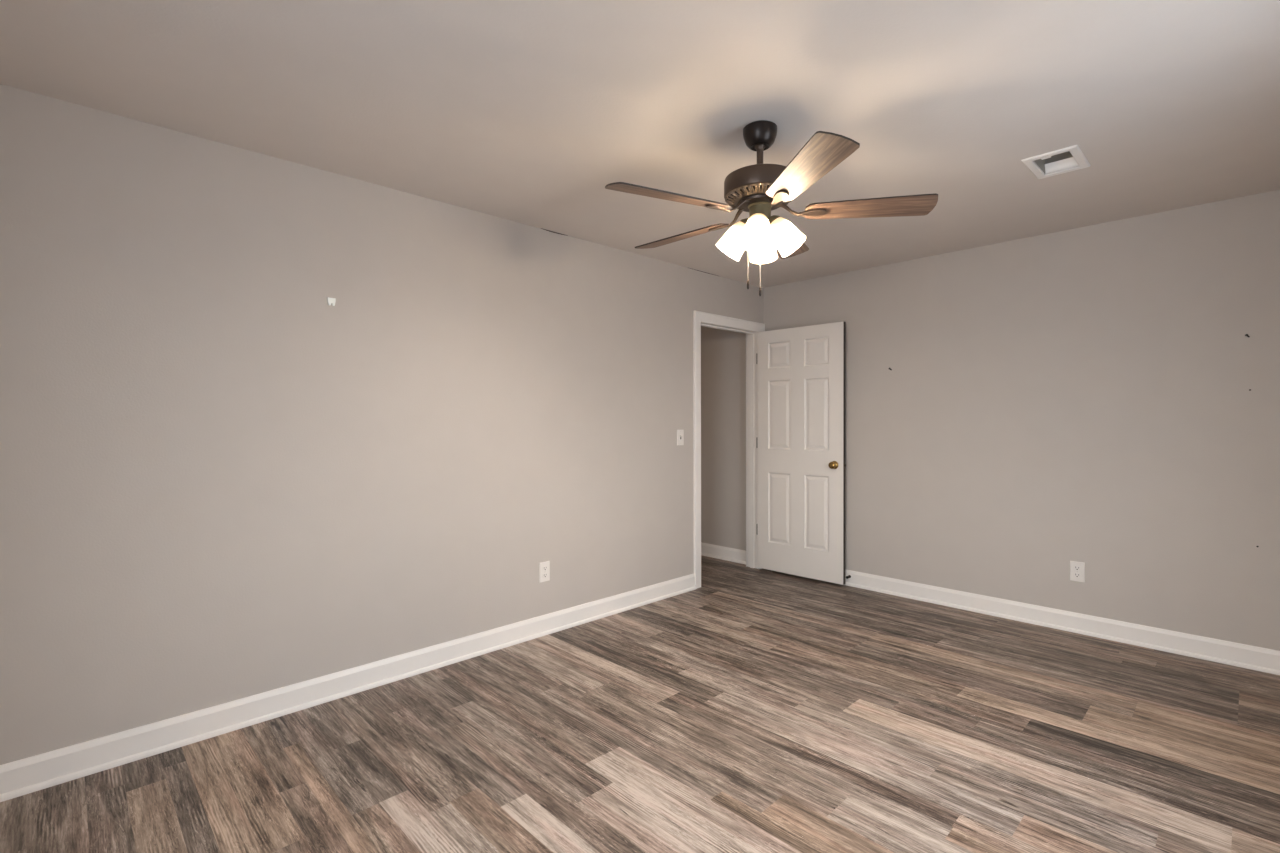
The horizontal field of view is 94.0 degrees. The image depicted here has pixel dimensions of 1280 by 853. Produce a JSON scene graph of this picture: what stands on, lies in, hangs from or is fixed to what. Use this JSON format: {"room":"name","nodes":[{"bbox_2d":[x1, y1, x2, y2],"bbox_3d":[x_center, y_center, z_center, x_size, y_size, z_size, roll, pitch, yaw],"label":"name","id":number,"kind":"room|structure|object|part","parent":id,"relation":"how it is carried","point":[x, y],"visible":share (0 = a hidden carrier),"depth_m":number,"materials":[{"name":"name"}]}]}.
{"room":"empty bedroom","nodes":[
{"label":"empty bedroom","id":0,"kind":"room"},
{"bbox_2d":[0,84,763,764],"bbox_3d":[-0.780,0.035,3.481,5.070,2.440,0.120,-1,1,-44],"label":"wall","id":1,"kind":"structure","parent":0,"point":[222,481],"depth_m":2.62,"materials":[{"name":"beige paint"}]},
{"bbox_2d":[327,297,335,305],"bbox_3d":[-1.427,-0.577,2.758,0.034,0.035,0.007,-1,1,-44],"label":"hanger","id":2,"kind":"object","parent":1,"relation":"attached to","point":[330,300],"visible":1,"depth_m":2.75,"materials":[{"name":"white plastic"}]},
{"bbox_2d":[0,573,695,801],"bbox_3d":[-1.019,1.201,3.157,4.014,0.117,0.024,-1,1,-44],"label":"baseboard","id":3,"kind":"structure","parent":1,"relation":"attached to","point":[35,773],"depth_m":2.62,"materials":[{"name":"white paint"}]},
{"bbox_2d":[539,561,549,582],"bbox_3d":[-0.574,0.877,3.597,0.073,0.120,0.009,-1,1,-44],"label":"wall outlet","id":4,"kind":"object","parent":1,"relation":"attached to","point":[544,567],"visible":1,"depth_m":3.59,"materials":[{"name":"white plastic"}]},
{"bbox_2d":[677,430,683,444],"bbox_3d":[0.306,0.082,4.440,0.072,0.116,0.020,-1,1,-44],"label":"light switch","id":5,"kind":"object","parent":1,"relation":"attached to","point":[680,433],"visible":1,"depth_m":4.44,"materials":[{"name":"white plastic"}]},
{"bbox_2d":[693,310,764,588],"bbox_3d":[0.749,0.175,4.872,0.932,2.125,0.019,-1,1,-44],"label":"trim","id":6,"kind":"structure","parent":1,"relation":"attached to","point":[698,316],"depth_m":4.57,"materials":[{"name":"white paint"}]},
{"bbox_2d":[701,322,757,568],"bbox_3d":[0.701,0.202,4.923,0.816,2.070,0.120,-1,1,-44],"label":"trim","id":7,"kind":"structure","parent":1,"relation":"attached to","point":[751,335],"depth_m":5.19,"materials":[{"name":"white paint"}]},
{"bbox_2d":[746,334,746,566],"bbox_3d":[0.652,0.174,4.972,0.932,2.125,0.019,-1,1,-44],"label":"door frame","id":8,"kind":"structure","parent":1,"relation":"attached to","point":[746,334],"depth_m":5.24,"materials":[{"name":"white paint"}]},
{"bbox_2d":[0,0,1279,287],"bbox_3d":[-0.029,-1.220,2.779,5.190,0.080,4.920,-1,1,-44],"label":"ceiling","id":9,"kind":"structure","parent":0,"point":[521,111],"depth_m":2.12,"materials":[{"name":"paint"}]},
{"bbox_2d":[605,120,937,295],"bbox_3d":[0.440,-0.844,2.385,1.258,0.664,1.214,-1,1,-44],"label":"ceiling fan","id":10,"kind":"object","parent":9,"relation":"hanging from","point":[758,189],"visible":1,"depth_m":2.27,"materials":[{"name":"brown wood"}]},
{"bbox_3d":[0.108,-0.836,2.166,0.483,0.006,0.138,0,13,-27],"label":"blade","id":11,"kind":"part","parent":10,"relation":"part of","materials":[{"name":"brown wood"}]},
{"bbox_3d":[0.182,-0.841,2.644,0.483,0.006,0.138,0,13,45],"label":"blade","id":12,"kind":"part","parent":10,"relation":"part of","materials":[{"name":"brown wood"}]},
{"bbox_3d":[0.387,-0.750,2.383,0.115,0.130,0.115,38,11,14],"label":"lamp shade","id":13,"kind":"part","parent":10,"relation":"part of","materials":[{"name":"white glass"}]},
{"bbox_3d":[0.446,-0.749,2.268,0.115,0.130,0.115,0,-36,18],"label":"lamp shade","id":14,"kind":"part","parent":10,"relation":"part of","materials":[{"name":"white glass"}]},
{"bbox_3d":[0.449,-0.761,2.277,0.046,0.083,0.046,0,-36,18],"label":"bulb","id":15,"kind":"part","parent":10,"relation":"part of","materials":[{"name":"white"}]},
{"bbox_2d":[725,183,791,208],"bbox_3d":[0.474,-0.898,2.354,0.274,0.025,0.274,-1,1,-44],"label":"grille","id":16,"kind":"object","parent":10,"relation":"attached to","point":[735,193],"depth_m":2.29,"materials":[{"name":"brown metal"}]},
{"bbox_3d":[0.502,-0.751,2.442,0.115,0.130,0.115,0,38,18],"label":"lamp shade","id":17,"kind":"part","parent":10,"relation":"part of","materials":[{"name":"white glass"}]},
{"bbox_3d":[0.561,-0.750,2.327,0.115,0.130,0.115,-38,-10,14],"label":"lamp shade","id":18,"kind":"part","parent":10,"relation":"part of","materials":[{"name":"white glass"}]},
{"bbox_3d":[0.659,-0.843,2.722,0.138,0.006,0.483,-14,-6,26],"label":"blade","id":19,"kind":"part","parent":10,"relation":"part of","materials":[{"name":"brown wood"}]},
{"bbox_3d":[0.540,-0.835,1.948,0.138,0.006,0.483,12,-1,-9],"label":"blade","id":20,"kind":"part","parent":10,"relation":"part of","materials":[{"name":"brown wood"}]},
{"bbox_3d":[0.881,-0.839,2.291,0.483,0.006,0.138,0,-12,9],"label":"blade","id":21,"kind":"part","parent":10,"relation":"part of","materials":[{"name":"brown wood"}]},
{"bbox_2d":[1021,145,1090,178],"bbox_3d":[1.868,-1.230,2.675,0.296,0.107,0.204,-1,1,-44],"label":"ceiling vent","id":22,"kind":"object","parent":9,"relation":"in","point":[1041,166],"visible":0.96,"depth_m":2.73,"materials":[{"name":"white metal"}]},
{"bbox_2d":[0,555,1279,852],"bbox_3d":[-0.050,1.260,2.847,5.170,0.001,4.820,-1,1,-44],"label":"floor","id":23,"kind":"structure","parent":0,"point":[746,710],"depth_m":2.29,"materials":[{"name":"brown wood"}]},
{"bbox_2d":[701,190,1279,650],"bbox_3d":[1.792,0.018,4.559,0.120,2.440,4.920,-1,1,-44],"label":"wall","id":24,"kind":"structure","parent":0,"point":[1046,402],"depth_m":3.64,"materials":[{"name":"beige paint"}]},
{"bbox_2d":[757,321,845,584],"bbox_3d":[1.289,0.204,4.853,0.810,2.016,0.153,0,1,45],"label":"door","id":25,"kind":"structure","parent":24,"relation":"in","point":[801,371],"depth_m":4.81,"materials":[{"name":"white paint"}]},
{"bbox_3d":[1.485,0.298,4.592,0.064,0.064,0.059,0,1,45],"label":"knob","id":26,"kind":"part","parent":25,"relation":"part of","materials":[{"name":"gold metal"}]},
{"bbox_2d":[844,569,1279,674],"bbox_3d":[2.231,1.183,4.019,0.024,0.117,3.280,-1,1,-44],"label":"baseboard","id":27,"kind":"structure","parent":24,"relation":"attached to","point":[1256,658],"depth_m":3.56,"materials":[{"name":"white paint"}]},
{"bbox_2d":[1070,561,1084,582],"bbox_3d":[2.642,0.877,3.603,0.009,0.120,0.073,-1,1,-44],"label":"wall outlet","id":28,"kind":"object","parent":24,"relation":"attached to","point":[1077,569],"visible":1,"depth_m":3.60,"materials":[{"name":"white plastic"}]},
{"bbox_2d":[1074,573,1080,577],"bbox_3d":[2.641,0.898,3.602,0.003,0.029,0.033,-1,1,-44],"label":"socket","id":29,"kind":"object","parent":28,"relation":"attached to","point":[1076,575],"depth_m":3.60,"materials":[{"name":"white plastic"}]},
{"bbox_2d":[1074,566,1080,570],"bbox_3d":[2.640,0.856,3.601,0.003,0.029,0.033,-1,1,-44],"label":"socket","id":30,"kind":"object","parent":28,"relation":"attached to","point":[1076,568],"depth_m":3.60,"materials":[{"name":"white plastic"}]},
{"bbox_3d":[-0.675,0.024,4.629,3.320,2.440,1.380,-1,1,-44],"label":"wall","id":31,"kind":"structure","parent":0,"visible":0},
{"bbox_2d":[701,542,745,563],"bbox_3d":[0.545,1.171,5.752,0.024,0.117,1.243,-1,1,-44],"label":"baseboard","id":32,"kind":"structure","parent":31,"relation":"attached to","point":[709,550],"depth_m":5.51,"materials":[{"name":"white paint"}]}
]}

